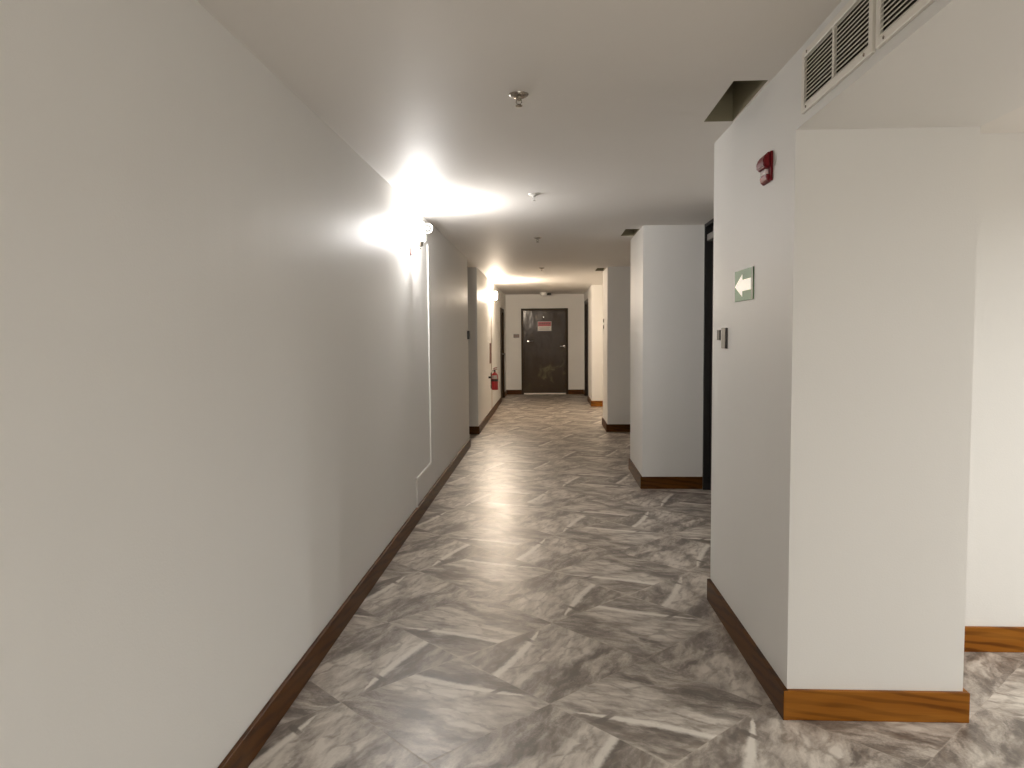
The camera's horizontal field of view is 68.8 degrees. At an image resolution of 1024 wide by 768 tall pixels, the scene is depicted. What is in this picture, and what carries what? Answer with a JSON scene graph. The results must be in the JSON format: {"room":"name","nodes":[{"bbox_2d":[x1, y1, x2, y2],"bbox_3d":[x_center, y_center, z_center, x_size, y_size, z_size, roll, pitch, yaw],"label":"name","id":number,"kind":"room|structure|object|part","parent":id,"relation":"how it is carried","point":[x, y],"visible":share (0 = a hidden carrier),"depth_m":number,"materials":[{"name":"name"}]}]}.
{"room":"apartment building corridor","nodes":[
{"label":"apartment building corridor","id":0,"kind":"room"},
{"bbox_2d":[0,0,505,767],"bbox_3d":[-1.031,-0.251,7.467,0.717,2.441,22.018,0,4,3],"label":"wall","id":1,"kind":"structure","parent":0,"point":[215,424],"depth_m":2.14,"materials":[{"name":"paint"}]},
{"bbox_2d":[218,438,470,767],"bbox_3d":[-0.866,1.193,3.153,0.018,0.114,13.247,0,4,3],"label":"baseboard","id":2,"kind":"structure","parent":1,"relation":"attached to","point":[253,739],"depth_m":3.29,"materials":[{"name":"brown wood"}]},
{"bbox_2d":[409,221,424,254],"bbox_3d":[-0.710,-1.094,5.609,0.114,0.247,0.070,0,4,3],"label":"wall lamp","id":3,"kind":"object","parent":1,"relation":"attached to","point":[420,228],"visible":1,"depth_m":5.58,"materials":[{"name":"white metal"}]},
{"bbox_3d":[-0.759,-1.015,5.616,0.014,0.090,0.070,0,4,3],"label":"wall plate","id":4,"kind":"part","parent":3,"relation":"part of","materials":[{"name":"white metal"}]},
{"bbox_3d":[-0.685,-1.145,5.604,0.064,0.144,0.064,0,4,3],"label":"lamp shade","id":5,"kind":"part","parent":3,"relation":"part of","materials":[{"name":"white glass"}]},
{"bbox_2d":[416,242,431,507],"bbox_3d":[-0.730,-0.124,6.110,0.012,2.129,0.725,0,4,3],"label":"duct","id":6,"kind":"object","parent":1,"relation":"attached to","point":[430,464],"visible":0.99,"depth_m":6.43,"materials":[{"name":"white plastic"}]},
{"bbox_2d":[423,223,432,241],"bbox_3d":[-0.698,-1.256,6.203,0.085,0.142,0.109,-1,4,-6],"label":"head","id":7,"kind":"object","parent":1,"relation":"attached to","point":[428,227],"visible":0.8,"depth_m":6.16},
{"bbox_2d":[469,426,479,433],"bbox_3d":[-0.844,0.682,11.027,0.735,0.114,0.018,0,4,3],"label":"baseboard","id":8,"kind":"structure","parent":1,"relation":"attached to","point":[472,429],"depth_m":11.00,"materials":[{"name":"brown wood"}]},
{"bbox_2d":[479,397,501,432],"bbox_3d":[-0.359,0.509,13.638,0.018,0.114,5.255,0,4,3],"label":"baseboard","id":9,"kind":"structure","parent":1,"relation":"attached to","point":[484,422],"depth_m":12.87,"materials":[{"name":"brown wood"}]},
{"bbox_2d":[489,343,491,362],"bbox_3d":[-0.382,-0.550,13.336,0.012,0.357,0.300,0,4,3],"label":"wall plaque","id":10,"kind":"object","parent":1,"relation":"attached to","point":[489,343],"visible":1,"depth_m":13.25,"materials":[{"name":"brown"}]},
{"bbox_2d":[491,325,491,371],"bbox_3d":[-0.369,-0.511,13.578,0.010,1.930,0.067,0,4,3],"label":"pipe","id":11,"kind":"object","parent":1,"relation":"attached to","point":[491,325],"visible":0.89,"depth_m":13.53,"materials":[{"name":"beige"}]},
{"bbox_2d":[488,367,497,389],"bbox_3d":[-0.323,-0.093,12.922,0.167,0.392,0.116,0,4,3],"label":"fire extinguisher","id":12,"kind":"object","parent":1,"relation":"attached to","point":[494,376],"visible":1,"depth_m":12.88,"materials":[{"name":"red paint"}]},
{"bbox_2d":[491,292,496,304],"bbox_3d":[-0.325,-1.553,13.579,0.114,0.247,0.070,0,4,3],"label":"wall lamp","id":13,"kind":"object","parent":1,"relation":"attached to","point":[495,293],"visible":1,"depth_m":13.55,"materials":[{"name":"white metal"}]},
{"bbox_2d":[500,308,504,397],"bbox_3d":[-0.247,-0.668,16.824,0.145,2.050,1.220,0,4,3],"label":"door","id":14,"kind":"structure","parent":1,"relation":"in","point":[501,309],"depth_m":17.32,"materials":[{"name":"black wood"}]},
{"bbox_2d":[197,0,841,294],"bbox_3d":[0.166,-1.643,7.283,3.342,0.340,21.948,0,4,3],"label":"ceiling","id":15,"kind":"structure","parent":0,"point":[626,107],"depth_m":3.15,"materials":[{"name":"paint"}]},
{"bbox_2d":[509,91,528,106],"bbox_3d":[0.029,-1.175,3.097,0.083,0.050,0.083,0,4,3],"label":"sprinkler","id":16,"kind":"object","parent":15,"relation":"attached to","point":[518,95],"visible":1,"depth_m":3.08,"materials":[{"name":"silver metal"}]},
{"bbox_2d":[528,193,539,200],"bbox_3d":[0.156,-1.318,5.283,0.083,0.050,0.083,0,4,3],"label":"sprinkler","id":17,"kind":"object","parent":15,"relation":"attached to","point":[533,195],"visible":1,"depth_m":5.27,"materials":[{"name":"white metal"}]},
{"bbox_2d":[796,0,1023,129],"bbox_3d":[1.181,-0.840,-0.528,0.642,0.277,6.371,0,4,3],"label":"soffit","id":18,"kind":"structure","parent":15,"relation":"attached to","point":[958,63],"depth_m":2.14,"materials":[{"name":"paint"}]},
{"bbox_2d":[801,0,875,113],"bbox_3d":[0.988,-1.017,2.294,0.014,0.206,0.567,0,4,3],"label":"ventilation grille","id":19,"kind":"object","parent":18,"relation":"attached to","point":[848,40],"visible":1,"depth_m":2.26,"materials":[{"name":"metal"}]},
{"bbox_2d":[875,0,934,48],"bbox_3d":[0.960,-0.978,1.703,0.014,0.206,0.575,0,4,3],"label":"ventilation grille","id":20,"kind":"object","parent":18,"relation":"attached to","point":[892,16],"visible":1,"depth_m":1.90,"materials":[{"name":"metal"}]},
{"bbox_2d":[505,294,583,389],"bbox_3d":[0.836,-0.970,18.315,2.500,2.441,0.120,0,4,3],"label":"wall","id":21,"kind":"structure","parent":0,"point":[574,303],"depth_m":18.23,"materials":[{"name":"paint"}]},
{"bbox_2d":[507,390,521,394],"bbox_3d":[0.048,0.200,18.360,0.376,0.114,0.018,0,4,3],"label":"baseboard","id":22,"kind":"structure","parent":21,"relation":"attached to","point":[508,391],"depth_m":18.35,"materials":[{"name":"brown wood"}]},
{"bbox_2d":[521,308,567,393],"bbox_3d":[0.800,-0.796,18.292,1.144,2.098,0.131,0,4,3],"label":"door","id":23,"kind":"structure","parent":21,"relation":"in","point":[544,354],"depth_m":18.29,"materials":[{"name":"brown wood"}]},
{"bbox_2d":[538,321,550,330],"bbox_3d":[0.793,-1.411,18.244,0.336,0.234,0.008,0,4,3],"label":"warning sign","id":24,"kind":"object","parent":23,"relation":"attached to","point":[542,325],"visible":1,"depth_m":18.24,"materials":[{"name":"red"}]},
{"bbox_2d":[539,327,549,329],"bbox_3d":[0.793,-1.354,18.247,0.260,0.062,0.002,0,4,3],"label":"print","id":25,"kind":"object","parent":24,"relation":"attached to","point":[540,328],"depth_m":18.25,"materials":[{"name":"grey paper"}]},
{"bbox_2d":[568,389,583,393],"bbox_3d":[1.573,0.192,18.286,0.389,0.114,0.018,0,4,3],"label":"baseboard","id":26,"kind":"structure","parent":21,"relation":"attached to","point":[580,391],"depth_m":18.28,"materials":[{"name":"brown wood"}]},
{"bbox_2d":[584,285,602,400],"bbox_3d":[2.017,-0.875,16.670,0.666,2.445,3.297,0,4,3],"label":"wall","id":27,"kind":"structure","parent":0,"point":[594,294],"depth_m":15.06,"materials":[{"name":"paint"}]},
{"bbox_2d":[584,298,587,395],"bbox_3d":[1.759,-0.798,17.105,0.132,2.240,1.390,0,4,3],"label":"door","id":28,"kind":"structure","parent":27,"relation":"in","point":[586,300],"depth_m":17.70,"materials":[{"name":"black wood"}]},
{"bbox_2d":[591,401,602,406],"bbox_3d":[1.887,0.396,15.096,0.584,0.114,0.018,0,4,3],"label":"baseboard","id":29,"kind":"structure","parent":27,"relation":"attached to","point":[593,403],"depth_m":15.09,"materials":[{"name":"brown wood"}]},
{"bbox_2d":[248,394,1023,767],"bbox_3d":[2.264,0.984,7.328,7.600,0.060,22.098,0,4,3],"label":"floor","id":30,"kind":"structure","parent":0,"point":[547,608],"depth_m":3.36,"materials":[{"name":"tile"}]},
{"bbox_2d":[603,267,630,423],"bbox_3d":[1.728,-0.538,11.515,0.586,2.445,0.929,0,4,3],"label":"wall","id":31,"kind":"structure","parent":30,"relation":"on","point":[616,280],"depth_m":11.06,"materials":[{"name":"paint"}]},
{"bbox_2d":[602,417,606,429],"bbox_3d":[1.436,0.626,11.605,0.018,0.114,0.929,0,4,3],"label":"baseboard","id":32,"kind":"structure","parent":31,"relation":"attached to","point":[604,423],"depth_m":11.62,"materials":[{"name":"brown wood"}]},
{"bbox_2d":[606,424,629,431],"bbox_3d":[1.694,0.655,11.119,0.582,0.114,0.018,0,4,3],"label":"baseboard","id":33,"kind":"structure","parent":31,"relation":"attached to","point":[609,427],"depth_m":11.12,"materials":[{"name":"brown wood"}]},
{"bbox_2d":[630,225,704,476],"bbox_3d":[1.531,-0.273,7.444,0.586,2.445,1.041,0,4,3],"label":"wall","id":34,"kind":"structure","parent":30,"relation":"on","point":[667,299],"depth_m":6.93,"materials":[{"name":"paint"}]},
{"bbox_2d":[629,458,641,486],"bbox_3d":[1.239,0.891,7.535,0.018,0.114,1.041,0,4,3],"label":"baseboard","id":35,"kind":"structure","parent":34,"relation":"attached to","point":[632,468],"depth_m":7.49,"materials":[{"name":"brown wood"}]},
{"bbox_2d":[640,477,701,488],"bbox_3d":[1.495,0.924,6.993,0.582,0.114,0.018,0,4,3],"label":"baseboard","id":36,"kind":"structure","parent":34,"relation":"attached to","point":[645,482],"depth_m":6.98,"materials":[{"name":"brown wood"}]},
{"bbox_2d":[710,52,980,690],"bbox_3d":[1.367,-0.006,3.351,0.654,2.445,1.270,0,4,3],"label":"wall","id":37,"kind":"structure","parent":30,"relation":"on","point":[842,390],"depth_m":2.75,"materials":[{"name":"paint"}]},
{"bbox_2d":[717,330,720,339],"bbox_3d":[1.061,-0.251,3.835,0.006,0.052,0.060,0,4,3],"label":"wall switch","id":38,"kind":"object","parent":37,"relation":"attached to","point":[718,331],"visible":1,"depth_m":3.82,"materials":[{"name":"grey plastic"}]},
{"bbox_2d":[721,328,727,347],"bbox_3d":[1.052,-0.228,3.706,0.012,0.102,0.086,0,4,3],"label":"card reader","id":39,"kind":"object","parent":37,"relation":"attached to","point":[724,331],"visible":1,"depth_m":3.68,"materials":[{"name":"grey plastic"}]},
{"bbox_2d":[735,266,753,301],"bbox_3d":[1.041,-0.445,3.357,0.006,0.140,0.304,0,4,2],"label":"arrow sign","id":40,"kind":"object","parent":37,"relation":"attached to","point":[744,279],"visible":1,"depth_m":3.34,"materials":[{"name":"green plastic"}]},
{"bbox_2d":[707,579,787,719],"bbox_3d":[1.047,1.159,3.434,0.018,0.114,1.287,0,4,2],"label":"baseboard","id":41,"kind":"structure","parent":37,"relation":"attached to","point":[765,674],"depth_m":3.25,"materials":[{"name":"brown wood"}]},
{"bbox_2d":[756,151,772,185],"bbox_3d":[1.008,-0.862,2.990,0.037,0.115,0.116,0,4,3],"label":"fire alarm","id":42,"kind":"object","parent":37,"relation":"attached to","point":[764,165],"visible":1,"depth_m":2.95,"materials":[{"name":"red plastic"}]},
{"bbox_3d":[1.022,-0.862,2.990,0.010,0.115,0.116,0,4,3],"label":"plate","id":43,"kind":"part","parent":42,"relation":"part of","materials":[{"name":"red plastic"}]},
{"bbox_2d":[784,689,969,722],"bbox_3d":[1.353,1.198,2.784,0.676,0.114,0.018,0,4,3],"label":"baseboard","id":44,"kind":"structure","parent":37,"relation":"attached to","point":[799,704],"depth_m":2.77,"materials":[{"name":"brown wood"}]},
{"bbox_2d":[965,133,1023,626],"bbox_3d":[3.730,0.024,3.297,4.070,2.353,0.120,0,4,3],"label":"wall","id":45,"kind":"structure","parent":0,"point":[995,544],"depth_m":3.31,"materials":[{"name":"paint"}]},
{"bbox_2d":[964,626,1023,652],"bbox_3d":[3.686,1.145,3.303,3.970,0.114,0.018,0,4,3],"label":"baseboard","id":46,"kind":"structure","parent":45,"relation":"attached to","point":[976,638],"depth_m":3.37,"materials":[{"name":"brown wood"}]},
{"bbox_2d":[980,106,1023,132],"bbox_3d":[3.540,-0.921,-0.304,4.090,0.100,7.054,0,4,3],"label":"ceiling","id":47,"kind":"structure","parent":0,"point":[1013,121],"depth_m":3.11,"materials":[{"name":"paint"}]},
{"bbox_3d":[1.962,-0.407,9.481,0.120,2.441,11.100,0,4,3],"label":"wall","id":48,"kind":"structure","parent":0,"visible":0},
{"bbox_2d":[702,218,713,489],"bbox_3d":[1.792,-0.198,6.282,0.112,2.441,1.220,0,4,3],"label":"door","id":49,"kind":"structure","parent":48,"relation":"in","point":[709,226],"depth_m":6.85,"materials":[{"name":"black wood"}]},
{"bbox_3d":[1.782,-1.291,6.221,0.075,0.060,1.140,0,4,3],"label":"transom rail","id":50,"kind":"part","parent":49,"relation":"part of","materials":[{"name":"grey metal"}]}
]}

